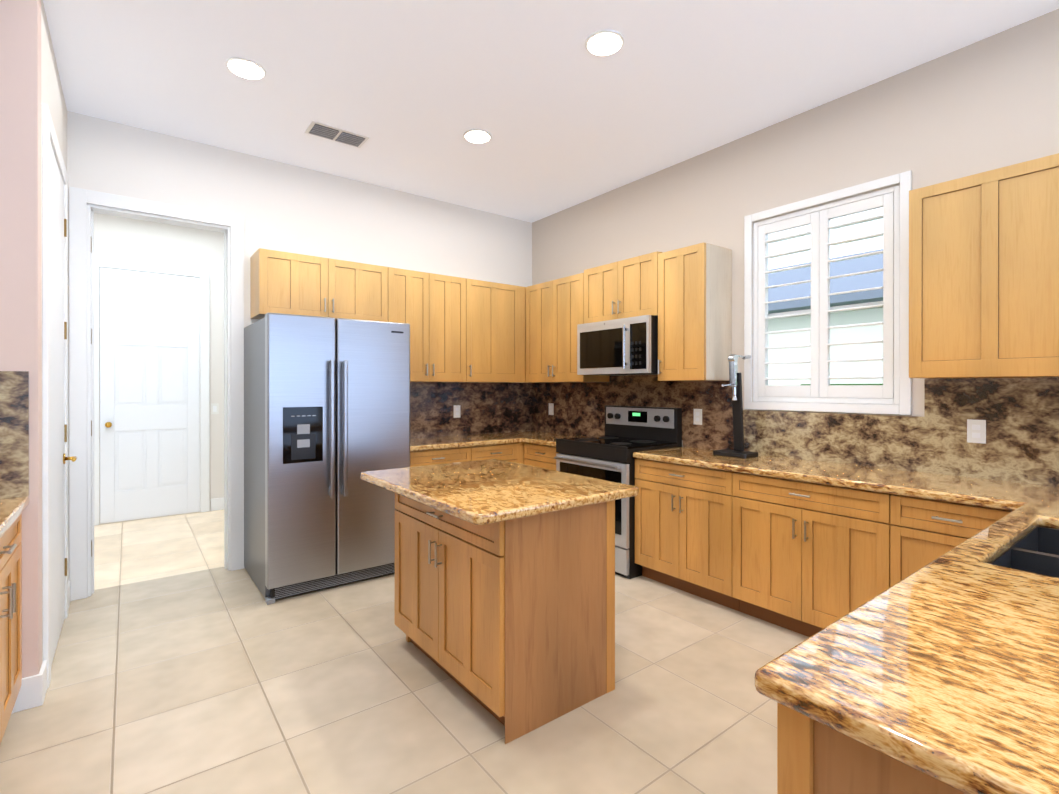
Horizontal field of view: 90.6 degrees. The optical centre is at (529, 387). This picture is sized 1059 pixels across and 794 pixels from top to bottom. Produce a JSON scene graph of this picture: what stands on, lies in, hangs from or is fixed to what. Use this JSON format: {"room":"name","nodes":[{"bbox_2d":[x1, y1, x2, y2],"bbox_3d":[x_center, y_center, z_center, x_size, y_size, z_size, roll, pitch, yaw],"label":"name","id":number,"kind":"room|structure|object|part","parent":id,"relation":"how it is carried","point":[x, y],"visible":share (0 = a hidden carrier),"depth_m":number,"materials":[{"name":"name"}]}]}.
{"room":"kitchen","nodes":[
{"label":"kitchen","id":0,"kind":"room"},
{"bbox_2d":[0,0,41,677],"bbox_3d":[-2.409,-0.199,2.010,0.780,3.063,0.120,0,0,-37],"label":"wall","id":1,"kind":"structure","parent":0,"point":[20,213],"depth_m":2.18,"materials":[{"name":"beige paint"}]},
{"bbox_2d":[41,0,66,661],"bbox_3d":[-2.559,-0.201,2.748,0.120,3.063,1.235,0,0,-37],"label":"wall","id":2,"kind":"structure","parent":0,"point":[52,97],"depth_m":2.57,"materials":[{"name":"beige paint"}]},
{"bbox_2d":[12,580,70,712],"bbox_3d":[-2.130,1.266,2.995,1.098,0.130,1.370,0,0,-37],"label":"baseboard","id":3,"kind":"structure","parent":2,"relation":"attached to","point":[32,691],"depth_m":2.18,"materials":[{"name":"white wood"}]},
{"bbox_2d":[42,103,67,688],"bbox_3d":[-2.432,0.038,2.698,0.020,2.585,0.970,0,0,-37],"label":"door frame","id":4,"kind":"structure","parent":2,"relation":"attached to","point":[48,132],"depth_m":2.32,"materials":[{"name":"white wood"}]},
{"bbox_2d":[50,141,76,665],"bbox_3d":[-2.415,0.076,2.716,0.068,2.485,0.801,0,0,-37],"label":"pantry door","id":5,"kind":"structure","parent":2,"relation":"in","point":[58,324],"depth_m":2.71,"materials":[{"name":"white wood"}]},
{"bbox_2d":[94,510,223,589],"bbox_3d":[-2.891,1.357,4.935,5.732,0.060,2.395,0,0,-37],"label":"floor","id":6,"kind":"structure","parent":0,"point":[129,552],"depth_m":4.36,"materials":[{"name":"tile"}]},
{"bbox_2d":[94,213,223,524],"bbox_3d":[-3.851,-0.205,5.403,4.000,3.063,0.120,0,0,-37],"label":"wall","id":7,"kind":"structure","parent":0,"point":[130,239],"depth_m":5.54,"materials":[{"name":"beige paint"}]},
{"bbox_2d":[100,267,199,523],"bbox_3d":[-3.811,0.073,5.301,0.832,2.484,0.088,0,0,-37],"label":"hall door","id":8,"kind":"structure","parent":7,"relation":"in","point":[149,395],"depth_m":5.31,"materials":[{"name":"white wood"}]},
{"bbox_2d":[94,257,209,525],"bbox_3d":[-3.836,0.034,5.326,1.000,2.585,0.020,0,0,-37],"label":"door frame","id":9,"kind":"structure","parent":7,"relation":"attached to","point":[203,275],"depth_m":5.57,"materials":[{"name":"white wood"}]},
{"bbox_2d":[211,403,218,413],"bbox_3d":[-3.403,0.226,5.665,0.072,0.116,0.008,0,0,-37],"label":"light switch","id":10,"kind":"object","parent":7,"relation":"attached to","point":[214,408],"visible":1,"depth_m":5.66,"materials":[{"name":"white plastic"}]},
{"bbox_2d":[211,497,223,510],"bbox_3d":[-2.827,1.260,6.105,1.525,0.130,0.015,0,0,-37],"label":"baseboard","id":11,"kind":"structure","parent":7,"relation":"attached to","point":[217,503],"depth_m":5.67,"materials":[{"name":"white wood"}]},
{"bbox_2d":[67,110,531,596],"bbox_3d":[-1.467,-0.203,4.439,3.912,3.063,0.120,0,0,-37],"label":"wall","id":12,"kind":"structure","parent":0,"point":[282,206],"depth_m":4.09,"materials":[{"name":"white paint"}]},
{"bbox_2d":[69,187,243,600],"bbox_3d":[-2.532,0.037,3.623,0.969,2.585,0.160,0,0,-37],"label":"door frame","id":13,"kind":"structure","parent":12,"relation":"attached to","point":[82,210],"depth_m":3.39,"materials":[{"name":"white wood"}]},
{"bbox_2d":[250,248,337,318],"bbox_3d":[-1.769,-0.743,3.923,0.520,0.456,0.328,0,0,-37],"label":"upper cabinet","id":14,"kind":"object","parent":12,"relation":"attached to","point":[281,282],"depth_m":3.78,"materials":[{"name":"brown wood"}]},
{"bbox_2d":[338,260,389,321],"bbox_3d":[-1.441,-0.744,4.174,0.519,0.456,0.328,0,0,-37],"label":"upper cabinet","id":15,"kind":"object","parent":12,"relation":"attached to","point":[363,289],"depth_m":4.09,"materials":[{"name":"brown wood"}]},
{"bbox_2d":[390,267,437,381],"bbox_3d":[-1.070,-0.512,4.459,0.414,0.920,0.328,0,0,-37],"label":"upper cabinet","id":16,"kind":"object","parent":12,"relation":"attached to","point":[413,294],"depth_m":4.37,"materials":[{"name":"brown wood"}]},
{"bbox_2d":[438,274,473,381],"bbox_3d":[-0.804,-0.512,4.663,0.470,0.920,0.328,0,0,-37],"label":"upper cabinet","id":17,"kind":"object","parent":12,"relation":"attached to","point":[466,330],"depth_m":4.59,"materials":[{"name":"brown wood"}]},
{"bbox_2d":[410,382,531,437],"bbox_3d":[-0.658,0.196,4.971,1.741,0.496,0.019,0,0,-37],"label":"backsplash","id":18,"kind":"structure","parent":12,"relation":"attached to","point":[493,407],"depth_m":5.02,"materials":[{"name":"stone"}]},
{"bbox_2d":[454,405,459,417],"bbox_3d":[-0.682,0.222,4.936,0.072,0.116,0.007,0,0,-37],"label":"electrical outlet","id":19,"kind":"object","parent":18,"relation":"attached to","point":[456,411],"visible":1,"depth_m":4.93,"materials":[{"name":"white plastic"}]},
{"bbox_2d":[474,280,524,382],"bbox_3d":[-0.419,-0.513,4.958,0.718,0.920,0.328,0,0,-37],"label":"upper cabinet","id":20,"kind":"object","parent":12,"relation":"attached to","point":[499,308],"depth_m":4.86,"materials":[{"name":"brown wood"}]},
{"bbox_2d":[0,567,808,793],"bbox_3d":[0.440,1.365,0.590,5.732,0.060,8.555,0,0,-37],"label":"floor","id":21,"kind":"structure","parent":0,"point":[220,680],"depth_m":2.18,"materials":[{"name":"beige tile"}]},
{"bbox_2d":[0,513,21,743],"bbox_3d":[-2.053,0.912,1.606,0.608,0.842,0.954,0,0,-37],"label":"base cabinet","id":22,"kind":"object","parent":21,"relation":"on","point":[10,612],"visible":0.96,"depth_m":1.87,"materials":[{"name":"brown wood"}]},
{"bbox_2d":[0,497,29,537],"bbox_3d":[-0.965,0.472,0.206,0.634,0.040,4.499,0,0,-37],"label":"countertop","id":23,"kind":"structure","parent":22,"relation":"on","point":[12,510],"depth_m":1.95,"materials":[{"name":"stone"}]},
{"bbox_2d":[244,313,409,604],"bbox_3d":[-1.462,0.434,3.781,0.934,1.790,0.909,0,0,-37],"label":"fridge","id":24,"kind":"object","parent":21,"relation":"on","point":[326,412],"visible":0.83,"depth_m":3.41,"materials":[{"name":"silver metal"}]},
{"bbox_2d":[410,442,524,466],"bbox_3d":[-0.685,0.907,4.558,1.195,0.842,0.642,0,0,-37],"label":"base cabinet","id":25,"kind":"object","parent":21,"relation":"on","point":[512,452],"visible":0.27,"depth_m":4.34,"materials":[{"name":"brown wood"}]},
{"bbox_2d":[410,430,585,450],"bbox_3d":[-0.321,0.465,4.531,1.741,0.040,1.129,0,0,-37],"label":"countertop","id":26,"kind":"structure","parent":25,"relation":"on","point":[480,439],"depth_m":4.54,"materials":[{"name":"stone"}]},
{"bbox_2d":[360,459,638,743],"bbox_3d":[-0.199,0.886,2.547,0.860,0.890,1.180,0,0,-37],"label":"kitchen island","id":27,"kind":"object","parent":21,"relation":"on","point":[505,593],"visible":1,"depth_m":2.17,"materials":[{"name":"brown wood"}]},
{"bbox_2d":[524,443,557,470],"bbox_3d":[0.132,0.906,4.878,0.598,0.842,1.128,0,0,-37],"label":"base cabinet","id":28,"kind":"object","parent":21,"relation":"on","point":[538,455],"visible":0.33,"depth_m":4.49,"materials":[{"name":"brown wood"}]},
{"bbox_2d":[554,405,681,578],"bbox_3d":[0.663,0.741,4.089,0.676,1.175,0.756,0,0,-37],"label":"range","id":29,"kind":"object","parent":21,"relation":"on","point":[629,432],"visible":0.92,"depth_m":3.94,"materials":[{"name":"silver metal"}]},
{"bbox_2d":[635,458,718,603],"bbox_3d":[1.200,0.909,3.513,0.565,0.842,0.799,0,0,-37],"label":"base cabinet","id":30,"kind":"object","parent":21,"relation":"on","point":[677,505],"depth_m":3.37,"materials":[{"name":"brown wood"}]},
{"bbox_2d":[719,470,870,636],"bbox_3d":[1.636,0.910,2.944,0.565,0.842,0.854,0,0,-37],"label":"base cabinet","id":31,"kind":"object","parent":21,"relation":"on","point":[808,559],"depth_m":2.80,"materials":[{"name":"brown wood"}]},
{"bbox_2d":[633,447,1058,506],"bbox_3d":[1.799,0.468,2.707,0.596,0.040,2.805,0,0,-37],"label":"countertop","id":32,"kind":"structure","parent":31,"relation":"on","point":[982,492],"depth_m":2.65,"materials":[{"name":"stone"}]},
{"bbox_2d":[713,354,757,458],"bbox_3d":[1.361,0.112,3.452,0.332,0.669,0.240,0,0,-37],"label":"stand","id":33,"kind":"object","parent":32,"relation":"on","point":[735,384],"visible":1,"depth_m":3.43,"materials":[{"name":"black metal"}]},
{"bbox_2d":[777,702,964,793],"bbox_3d":[0.917,0.913,0.781,0.765,0.842,0.720,0,0,-37],"label":"base cabinet","id":34,"kind":"object","parent":21,"relation":"on","point":[814,757],"depth_m":0.78,"materials":[{"name":"brown wood"}]},
{"bbox_2d":[755,495,1058,793],"bbox_3d":[1.384,0.572,1.132,1.980,0.243,0.810,0,0,-37],"label":"countertop","id":35,"kind":"structure","parent":34,"relation":"on","point":[944,668],"depth_m":0.85,"materials":[{"name":"stone"}]},
{"bbox_2d":[871,491,1011,598],"bbox_3d":[2.013,0.910,2.451,0.565,0.842,0.494,0,0,-37],"label":"base cabinet","id":36,"kind":"object","parent":21,"relation":"on","point":[908,533],"depth_m":2.37,"materials":[{"name":"brown wood"}]},
{"bbox_2d":[43,0,1058,221],"bbox_3d":[-0.288,-1.760,1.535,5.732,0.060,10.950,0,0,-37],"label":"ceiling","id":37,"kind":"structure","parent":0,"point":[414,90],"depth_m":2.90,"materials":[{"name":"white paint"}]},
{"bbox_2d":[225,57,265,79],"bbox_3d":[-1.536,-1.727,2.840,0.196,0.010,0.196,0,0,-37],"label":"recessed light","id":38,"kind":"object","parent":37,"relation":"in","point":[245,68],"visible":1,"depth_m":2.83,"materials":[{"name":"white plastic"}]},
{"bbox_2d":[304,120,369,148],"bbox_3d":[-1.316,-1.727,3.589,0.380,0.012,0.200,0,0,-37],"label":"ceiling vent","id":39,"kind":"object","parent":37,"relation":"in","point":[332,133],"visible":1,"depth_m":3.57,"materials":[{"name":"white metal"}]},
{"bbox_2d":[463,129,491,143],"bbox_3d":[-0.358,-1.728,3.605,0.196,0.010,0.196,0,0,-37],"label":"recessed light","id":40,"kind":"object","parent":37,"relation":"in","point":[478,136],"visible":1,"depth_m":3.59,"materials":[{"name":"white plastic"}]},
{"bbox_2d":[585,30,623,56],"bbox_3d":[0.377,-1.727,2.631,0.196,0.010,0.196,0,0,-37],"label":"recessed light","id":41,"kind":"object","parent":37,"relation":"in","point":[602,43],"visible":1,"depth_m":2.62,"materials":[{"name":"white plastic"}]},
{"bbox_2d":[532,9,1058,529],"bbox_3d":[2.595,-0.200,2.290,0.160,3.063,8.475,0,0,-37],"label":"wall","id":42,"kind":"structure","parent":0,"point":[988,103],"depth_m":3.12,"materials":[{"name":"beige paint"}]},
{"bbox_2d":[517,286,548,382],"bbox_3d":[0.013,-0.513,5.254,0.328,0.920,0.382,0,0,-37],"label":"upper cabinet","id":43,"kind":"object","parent":42,"relation":"attached to","point":[526,288],"depth_m":5.04,"materials":[{"name":"brown wood"}]},
{"bbox_2d":[529,282,558,382],"bbox_3d":[0.234,-0.513,4.965,0.328,0.920,0.455,0,0,-37],"label":"upper cabinet","id":44,"kind":"object","parent":42,"relation":"attached to","point":[536,292],"depth_m":4.90,"materials":[{"name":"brown wood"}]},
{"bbox_2d":[545,270,610,381],"bbox_3d":[0.446,-0.512,4.689,0.328,0.920,0.455,0,0,-37],"label":"upper cabinet","id":45,"kind":"object","parent":42,"relation":"attached to","point":[564,297],"depth_m":4.61,"materials":[{"name":"brown wood"}]},
{"bbox_2d":[585,264,608,323],"bbox_3d":[0.720,-0.760,4.332,0.328,0.463,0.440,0,0,-37],"label":"upper cabinet","id":46,"kind":"object","parent":42,"relation":"attached to","point":[596,278],"depth_m":4.29,"materials":[{"name":"brown wood"}]},
{"bbox_2d":[609,251,656,319],"bbox_3d":[0.922,-0.760,4.067,0.328,0.463,0.440,0,0,-37],"label":"upper cabinet","id":47,"kind":"object","parent":42,"relation":"attached to","point":[632,281],"depth_m":3.98,"materials":[{"name":"brown wood"}]},
{"bbox_2d":[577,315,657,374],"bbox_3d":[0.766,-0.317,4.166,0.454,0.417,0.752,0,0,-37],"label":"microwave","id":48,"kind":"object","parent":47,"relation":"attached to","point":[626,346],"visible":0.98,"depth_m":3.99,"materials":[{"name":"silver metal"}]},
{"bbox_2d":[657,242,731,380],"bbox_3d":[1.175,-0.511,3.738,0.328,0.920,0.388,0,0,-37],"label":"upper cabinet","id":49,"kind":"object","parent":42,"relation":"attached to","point":[684,294],"depth_m":3.61,"materials":[{"name":"brown wood"}]},
{"bbox_2d":[532,375,1058,486],"bbox_3d":[1.456,0.171,3.628,0.019,0.550,4.684,0,0,-37],"label":"backsplash","id":50,"kind":"structure","parent":42,"relation":"attached to","point":[1020,416],"depth_m":2.95,"materials":[{"name":"stone"}]},
{"bbox_2d":[549,403,553,414],"bbox_3d":[0.215,0.212,5.225,0.007,0.116,0.072,0,0,-37],"label":"electrical outlet","id":51,"kind":"object","parent":50,"relation":"attached to","point":[551,408],"visible":1,"depth_m":5.22,"materials":[{"name":"white plastic"}]},
{"bbox_2d":[694,409,701,424],"bbox_3d":[1.246,0.214,3.880,0.007,0.116,0.072,0,0,-37],"label":"electrical outlet","id":52,"kind":"object","parent":50,"relation":"attached to","point":[697,416],"visible":1,"depth_m":3.87,"materials":[{"name":"white plastic"}]},
{"bbox_2d":[967,419,985,443],"bbox_3d":[2.222,0.216,2.606,0.007,0.116,0.072,0,0,-37],"label":"electrical outlet","id":53,"kind":"object","parent":50,"relation":"attached to","point":[976,431],"visible":1,"depth_m":2.60,"materials":[{"name":"white plastic"}]},
{"bbox_2d":[744,170,911,414],"bbox_3d":[1.835,-0.515,3.266,0.178,1.324,0.964,0,0,-37],"label":"window","id":54,"kind":"structure","parent":42,"relation":"in","point":[903,180],"depth_m":3.12,"materials":[{"name":"white wood"}]},
{"bbox_3d":[1.870,-0.515,3.293,0.030,1.220,0.860,0,0,-37],"label":"window sash","id":55,"kind":"part","parent":54,"relation":"part of","materials":[{"name":"white wood"}]},
{"bbox_2d":[754,185,899,403],"bbox_3d":[1.810,-0.515,3.246,0.100,1.208,0.848,0,0,-37],"label":"window shutters","id":56,"kind":"object","parent":54,"relation":"attached to","point":[818,218],"visible":1,"depth_m":3.20,"materials":[{"name":"white wood"}]},
{"bbox_2d":[909,153,1058,378],"bbox_3d":[2.349,-0.508,2.179,0.362,0.920,1.220,0,0,-37],"label":"upper cabinet","id":57,"kind":"object","parent":42,"relation":"attached to","point":[983,274],"visible":1,"depth_m":2.34,"materials":[{"name":"brown wood"}]},
{"label":"outside","id":58,"kind":"structure","parent":0,"visible":0},
{"bbox_3d":[25.208,1.628,19.228,56.258,0.050,80.000,0,0,-37],"label":"lawn","id":59,"kind":"structure","parent":58,"visible":0},
{"bbox_2d":[768,249,882,384],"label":"window","id":60,"kind":"structure","parent":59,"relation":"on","point":[862,281],"depth_m":8.54,"materials":[{"name":"white"}]},
{"bbox_2d":[801,384,882,384],"bbox_3d":[6.352,0.796,2.944,0.800,1.670,9.100,0,0,-37],"label":"hedge","id":61,"kind":"object","parent":59,"relation":"on","point":[848,384],"visible":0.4,"depth_m":5.87,"materials":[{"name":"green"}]},
{"bbox_3d":[-0.542,-0.194,-0.969,0.120,3.063,6.880,0,0,-37],"label":"wall","id":62,"kind":"structure","parent":0,"visible":0},
{"bbox_2d":[0,371,28,498],"bbox_3d":[-0.966,0.194,0.205,0.632,0.516,4.499,0,0,-37],"label":"backsplash","id":63,"kind":"structure","parent":62,"relation":"attached to","point":[14,434],"depth_m":2.14,"materials":[{"name":"stone"}]}
]}

